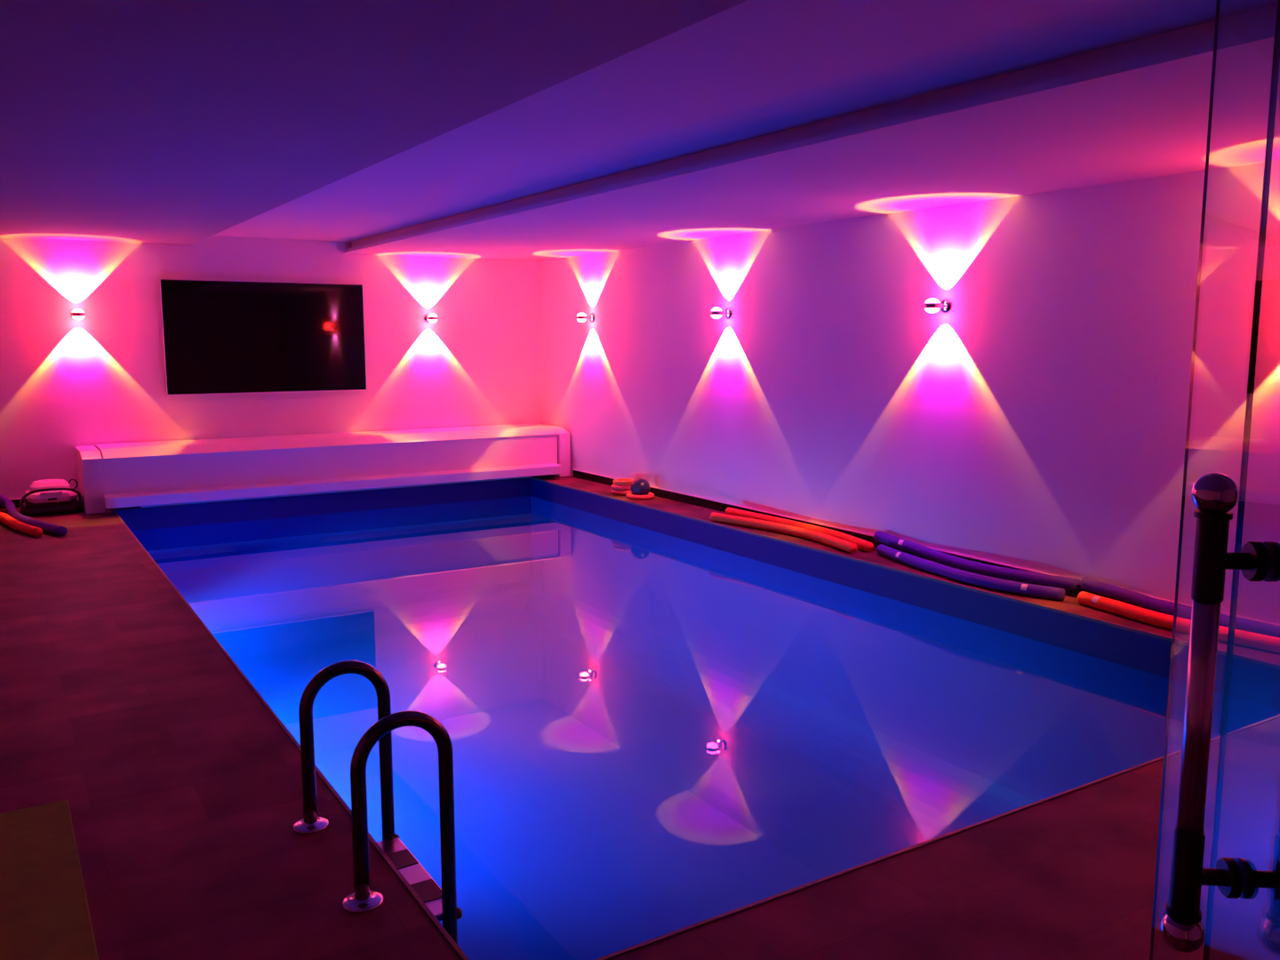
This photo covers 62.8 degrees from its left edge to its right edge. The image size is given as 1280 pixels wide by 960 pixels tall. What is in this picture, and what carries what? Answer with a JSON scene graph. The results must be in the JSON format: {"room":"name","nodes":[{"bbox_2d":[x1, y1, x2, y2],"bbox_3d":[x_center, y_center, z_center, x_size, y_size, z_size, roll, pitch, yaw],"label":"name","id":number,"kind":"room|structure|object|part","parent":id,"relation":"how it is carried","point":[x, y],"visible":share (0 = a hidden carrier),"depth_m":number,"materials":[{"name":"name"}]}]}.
{"room":"indoor swimming pool","nodes":[
{"label":"indoor swimming pool","id":0,"kind":"room"},
{"bbox_2d":[0,235,541,499],"bbox_3d":[-4.016,-1.134,10.227,6.997,3.100,0.150,-5,9,-32],"label":"wall","id":1,"kind":"structure","parent":0,"point":[66,383],"depth_m":10.09,"materials":[{"name":"white paint"}]},
{"bbox_2d":[0,494,78,509],"bbox_3d":[-3.973,0.074,10.321,6.697,0.081,0.013,-5,9,-32],"label":"baseboard","id":2,"kind":"structure","parent":1,"relation":"attached to","point":[16,501],"depth_m":9.33,"materials":[{"name":"black tile"}]},
{"bbox_2d":[70,309,84,319],"bbox_3d":[-5.018,-1.477,9.350,0.104,0.100,0.182,-5,9,-32],"label":"wall lamp","id":3,"kind":"object","parent":1,"relation":"attached to","point":[76,314],"visible":1,"depth_m":9.29,"materials":[{"name":"silver metal"}]},
{"bbox_2d":[159,279,367,396],"bbox_3d":[-3.651,-1.394,10.284,1.909,1.085,0.081,-5,9,-32],"label":"tv","id":4,"kind":"object","parent":1,"relation":"attached to","point":[220,337],"visible":1,"depth_m":10.21,"materials":[{"name":"black plastic"}]},
{"bbox_2d":[423,313,437,322],"bbox_3d":[-2.211,-1.713,11.090,0.104,0.100,0.182,-5,9,-32],"label":"wall lamp","id":5,"kind":"object","parent":1,"relation":"attached to","point":[428,317],"visible":1,"depth_m":11.03,"materials":[{"name":"silver metal"}]},
{"bbox_3d":[-2.252,-1.722,11.153,0.100,0.100,0.030,-5,9,-32],"label":"wall plate","id":6,"kind":"part","parent":5,"relation":"part of","materials":[{"name":"silver metal"}]},
{"bbox_2d":[0,0,1279,261],"bbox_3d":[-0.695,-1.735,4.787,6.997,0.447,12.676,-5,9,-32],"label":"ceiling","id":7,"kind":"structure","parent":0,"point":[360,123],"depth_m":4.10,"materials":[{"name":"white paint"}]},
{"bbox_2d":[344,25,1275,253],"bbox_3d":[0.314,-1.614,5.440,0.077,0.031,12.376,-5,9,-32],"label":"ceiling beam","id":8,"kind":"structure","parent":7,"relation":"attached to","point":[1265,36],"depth_m":4.11,"materials":[{"name":"white paint"}]},
{"bbox_2d":[0,474,1279,959],"bbox_3d":[-0.695,0.824,5.133,6.697,0.012,12.376,-5,9,-32],"label":"floor","id":9,"kind":"structure","parent":0,"point":[182,789],"depth_m":3.17,"materials":[{"name":"stone"}]},
{"bbox_2d":[0,512,43,536],"bbox_3d":[-5.156,0.332,8.451,1.514,0.073,0.336,4,9,30],"label":"noodle","id":10,"kind":"object","parent":9,"relation":"on","point":[9,521],"visible":1,"depth_m":8.12,"materials":[{"name":"red plastic"}]},
{"bbox_2d":[0,493,67,535],"bbox_3d":[-5.032,0.274,8.582,0.158,0.154,1.704,-7,11,-43],"label":"noodle","id":11,"kind":"object","parent":9,"relation":"on","point":[8,504],"visible":0.89,"depth_m":8.33,"materials":[{"name":"purple plastic"}]},
{"bbox_2d":[0,800,98,959],"bbox_3d":[-1.638,1.196,2.309,0.799,0.008,2.145,-5,9,-32],"label":"bath mat","id":12,"kind":"object","parent":9,"relation":"on","point":[44,913],"visible":1,"depth_m":2.86,"materials":[{"name":"brown fabric"}]},
{"bbox_2d":[19,479,83,516],"bbox_3d":[-5.104,0.141,9.075,0.464,0.282,0.381,-5,9,-32],"label":"robot","id":13,"kind":"object","parent":9,"relation":"on","point":[45,496],"visible":0.99,"depth_m":8.96,"materials":[{"name":"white plastic"}]},
{"bbox_3d":[-5.032,0.114,8.956,0.170,0.026,0.061,-5,9,-32],"label":"panel","id":14,"kind":"part","parent":13,"relation":"part of","materials":[{"name":"white plastic"}]},
{"bbox_3d":[-5.033,0.133,8.960,0.453,0.144,0.116,-5,9,-32],"label":"carry handle","id":15,"kind":"part","parent":13,"relation":"part of","materials":[{"name":"black plastic"}]},
{"bbox_2d":[74,424,570,514],"bbox_3d":[-2.911,-0.171,10.423,4.704,0.540,0.880,-5,9,-32],"label":"box","id":16,"kind":"object","parent":9,"relation":"on","point":[140,474],"visible":0.98,"depth_m":9.95,"materials":[{"name":"white plastic"}]},
{"bbox_3d":[-2.935,-0.415,10.456,4.404,0.066,0.742,-5,9,-32],"label":"lid","id":17,"kind":"part","parent":16,"relation":"part of","materials":[{"name":"white plastic"}]},
{"bbox_3d":[-2.756,-0.158,10.196,4.415,0.374,0.028,-5,9,-32],"label":"panel","id":18,"kind":"part","parent":16,"relation":"part of","materials":[{"name":"white plastic"}]},
{"bbox_3d":[-0.889,-0.322,11.331,0.008,0.315,0.008,-1,8,-9],"label":"seam cord","id":19,"kind":"part","parent":16,"relation":"part of","materials":[{"name":"grey plastic"}]},
{"bbox_2d":[292,660,462,944],"bbox_3d":[-0.788,1.339,3.124,0.334,1.508,0.634,-5,9,-32],"label":"pool ladder","id":20,"kind":"object","parent":9,"relation":"attached to","point":[442,902],"visible":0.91,"depth_m":2.94,"materials":[{"name":"grey metal"}]},
{"bbox_3d":[-0.918,1.308,3.349,0.285,1.508,0.041,-5,9,-32],"label":"handrail","id":21,"kind":"part","parent":20,"relation":"part of","materials":[{"name":"grey metal"}]},
{"bbox_3d":[-0.640,1.368,2.909,0.285,1.508,0.041,-5,9,-32],"label":"handrail","id":22,"kind":"part","parent":20,"relation":"part of","materials":[{"name":"grey metal"}]},
{"bbox_2d":[611,488,631,495],"bbox_3d":[-0.150,0.110,10.180,0.259,0.046,0.259,-5,9,-32],"label":"ring","id":23,"kind":"object","parent":9,"relation":"on","point":[613,492],"visible":0.49,"depth_m":10.07,"materials":[{"name":"red plastic"}]},
{"bbox_2d":[610,483,631,490],"bbox_3d":[-0.160,0.065,10.167,0.243,0.046,0.243,-5,9,-32],"label":"ring","id":24,"kind":"object","parent":23,"relation":"on","point":[613,486],"visible":0.65,"depth_m":10.06,"materials":[{"name":"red plastic"}]},
{"bbox_2d":[612,478,634,485],"bbox_3d":[-0.151,0.017,10.166,0.227,0.046,0.227,-5,9,-32],"label":"ring","id":25,"kind":"object","parent":24,"relation":"on","point":[619,481],"visible":0.89,"depth_m":10.09,"materials":[{"name":"orange plastic"}]},
{"bbox_2d":[626,492,654,499],"bbox_3d":[0.004,0.148,9.912,0.268,0.043,0.268,-5,9,-32],"label":"ring","id":26,"kind":"object","parent":9,"relation":"on","point":[629,495],"visible":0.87,"depth_m":9.80,"materials":[{"name":"red plastic"}]},
{"bbox_2d":[630,478,649,495],"bbox_3d":[0.004,0.077,9.903,0.186,0.186,0.186,-5,9,-32],"label":"ball","id":27,"kind":"object","parent":26,"relation":"on","point":[640,486],"visible":0.8,"depth_m":9.83,"materials":[{"name":"blue plastic"}]},
{"bbox_2d":[115,478,1279,959],"bbox_3d":[-0.762,1.303,7.000,4.094,1.438,8.166,-5,9,-32],"label":"swimming pool","id":28,"kind":"object","parent":9,"relation":"in","point":[657,724],"visible":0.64,"depth_m":7.49,"materials":[{"name":"blue liquid"}]},
{"bbox_2d":[140,476,530,507],"bbox_3d":[-2.825,0.095,10.379,3.860,0.028,0.019,-5,9,-32],"label":"trim","id":29,"kind":"structure","parent":28,"relation":"attached to","point":[526,476],"depth_m":10.22,"materials":[{"name":"white"}]},
{"bbox_2d":[112,476,1279,959],"bbox_3d":[-0.761,0.583,6.902,4.098,0.018,8.168,-5,9,-32],"label":"pool edge","id":30,"kind":"structure","parent":28,"relation":"attached to","point":[453,944],"depth_m":3.79,"materials":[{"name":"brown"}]},
{"bbox_2d":[710,512,857,553],"bbox_3d":[1.097,0.387,8.039,0.186,0.073,1.617,-5,9,-34],"label":"noodle","id":31,"kind":"object","parent":9,"relation":"on","point":[798,532],"visible":1,"depth_m":8.03,"materials":[{"name":"plastic"}]},
{"bbox_2d":[725,507,873,551],"bbox_3d":[1.222,0.369,8.173,0.156,0.073,1.771,-4,9,-29],"label":"noodle","id":32,"kind":"object","parent":9,"relation":"on","point":[866,546],"visible":0.59,"depth_m":8.09,"materials":[{"name":"plastic"}]},
{"bbox_2d":[876,544,1064,600],"bbox_3d":[1.997,0.578,6.632,0.213,0.073,1.527,-4,9,-30],"label":"noodle","id":33,"kind":"object","parent":9,"relation":"on","point":[1017,588],"visible":1,"depth_m":6.38,"materials":[{"name":"purple rubber"}]},
{"bbox_2d":[873,531,1080,591],"bbox_3d":[2.127,0.524,6.799,0.088,0.136,1.625,-5,9,-32],"label":"noodle","id":34,"kind":"object","parent":9,"relation":"on","point":[1067,583],"visible":1,"depth_m":6.68,"materials":[{"name":"purple rubber"}]},
{"bbox_2d":[1077,591,1279,653],"bbox_3d":[2.904,0.759,5.297,0.165,0.073,1.561,-5,9,-33],"label":"noodle","id":35,"kind":"object","parent":9,"relation":"on","point":[1245,638],"visible":0.9,"depth_m":5.44,"materials":[{"name":"red plastic"}]},
{"bbox_2d":[1080,576,1279,638],"bbox_3d":[2.993,0.714,5.438,0.081,0.124,1.564,-5,9,-32],"label":"noodle","id":36,"kind":"object","parent":9,"relation":"on","point":[1126,596],"visible":0.78,"depth_m":5.69,"materials":[{"name":"purple plastic"}]},
{"bbox_2d":[1149,0,1279,959],"bbox_3d":[0.622,0.282,0.668,0.153,2.238,1.355,1,8,5],"label":"door","id":37,"kind":"structure","parent":9,"relation":"on","point":[1214,495],"depth_m":1.15,"materials":[{"name":"clear glass"}]},
{"bbox_3d":[0.622,0.282,0.668,0.005,2.238,1.355,1,8,5],"label":"glass pane","id":38,"kind":"part","parent":37,"relation":"part of","materials":[{"name":"clear glass"}]},
{"bbox_3d":[0.610,0.259,1.145,0.027,0.320,0.027,1,8,5],"label":"handle","id":39,"kind":"part","parent":37,"relation":"part of","materials":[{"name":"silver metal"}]},
{"bbox_3d":[0.636,0.442,1.167,0.048,0.018,0.018,1,8,5],"label":"arm","id":40,"kind":"part","parent":37,"relation":"part of","materials":[{"name":"black metal"}]},
{"bbox_3d":[0.636,0.086,1.119,0.048,0.018,0.018,1,8,5],"label":"arm","id":41,"kind":"part","parent":37,"relation":"part of","materials":[{"name":"black metal"}]},
{"bbox_3d":[0.692,0.443,1.162,0.048,0.018,0.018,1,8,5],"label":"arm","id":42,"kind":"part","parent":37,"relation":"part of","materials":[{"name":"black metal"}]},
{"bbox_3d":[0.717,0.260,1.135,0.027,0.320,0.027,1,8,5],"label":"handle","id":43,"kind":"part","parent":37,"relation":"part of","materials":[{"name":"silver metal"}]},
{"bbox_2d":[1202,0,1279,959],"bbox_3d":[0.644,0.288,0.620,0.007,2.238,1.262,1,8,5],"label":"glass panel","id":44,"kind":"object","parent":9,"relation":"on","point":[1276,42],"depth_m":1.21,"materials":[{"name":"clear glass"}]},
{"bbox_2d":[538,160,1279,624],"bbox_3d":[2.247,-0.656,6.700,0.150,3.100,12.526,-5,9,-32],"label":"wall","id":45,"kind":"structure","parent":0,"point":[1037,422],"depth_m":6.77,"materials":[{"name":"white paint"}]},
{"bbox_2d":[576,312,594,322],"bbox_3d":[-0.566,-1.672,10.787,0.182,0.100,0.104,-5,9,-32],"label":"wall lamp","id":46,"kind":"object","parent":45,"relation":"attached to","point":[581,317],"visible":1,"depth_m":10.74,"materials":[{"name":"silver metal"}]},
{"bbox_3d":[-0.502,-1.677,10.827,0.030,0.100,0.100,-5,9,-32],"label":"wall plate","id":47,"kind":"part","parent":46,"relation":"part of","materials":[{"name":"silver metal"}]},
{"bbox_2d":[710,307,732,319],"bbox_3d":[0.675,-1.405,8.819,0.182,0.100,0.104,-5,9,-32],"label":"wall lamp","id":48,"kind":"object","parent":45,"relation":"attached to","point":[716,313],"visible":1,"depth_m":8.78,"materials":[{"name":"silver metal"}]},
{"bbox_3d":[0.740,-1.411,8.859,0.030,0.100,0.100,-5,9,-32],"label":"wall plate","id":49,"kind":"part","parent":48,"relation":"part of","materials":[{"name":"silver metal"}]},
{"bbox_2d":[572,469,1279,626],"bbox_3d":[2.345,0.584,6.555,0.013,0.083,11.596,-5,9,-32],"label":"baseboard","id":50,"kind":"structure","parent":45,"relation":"attached to","point":[688,499],"depth_m":8.66,"materials":[{"name":"black tile"}]},
{"bbox_2d":[923,297,951,313],"bbox_3d":[1.932,-1.135,6.828,0.182,0.100,0.104,-5,9,-32],"label":"wall lamp","id":51,"kind":"object","parent":45,"relation":"attached to","point":[932,305],"visible":1,"depth_m":6.79,"materials":[{"name":"silver metal"}]},
{"bbox_3d":[1.996,-1.141,6.868,0.030,0.100,0.100,-5,9,-32],"label":"wall plate","id":52,"kind":"part","parent":51,"relation":"part of","materials":[{"name":"silver metal"}]}
]}

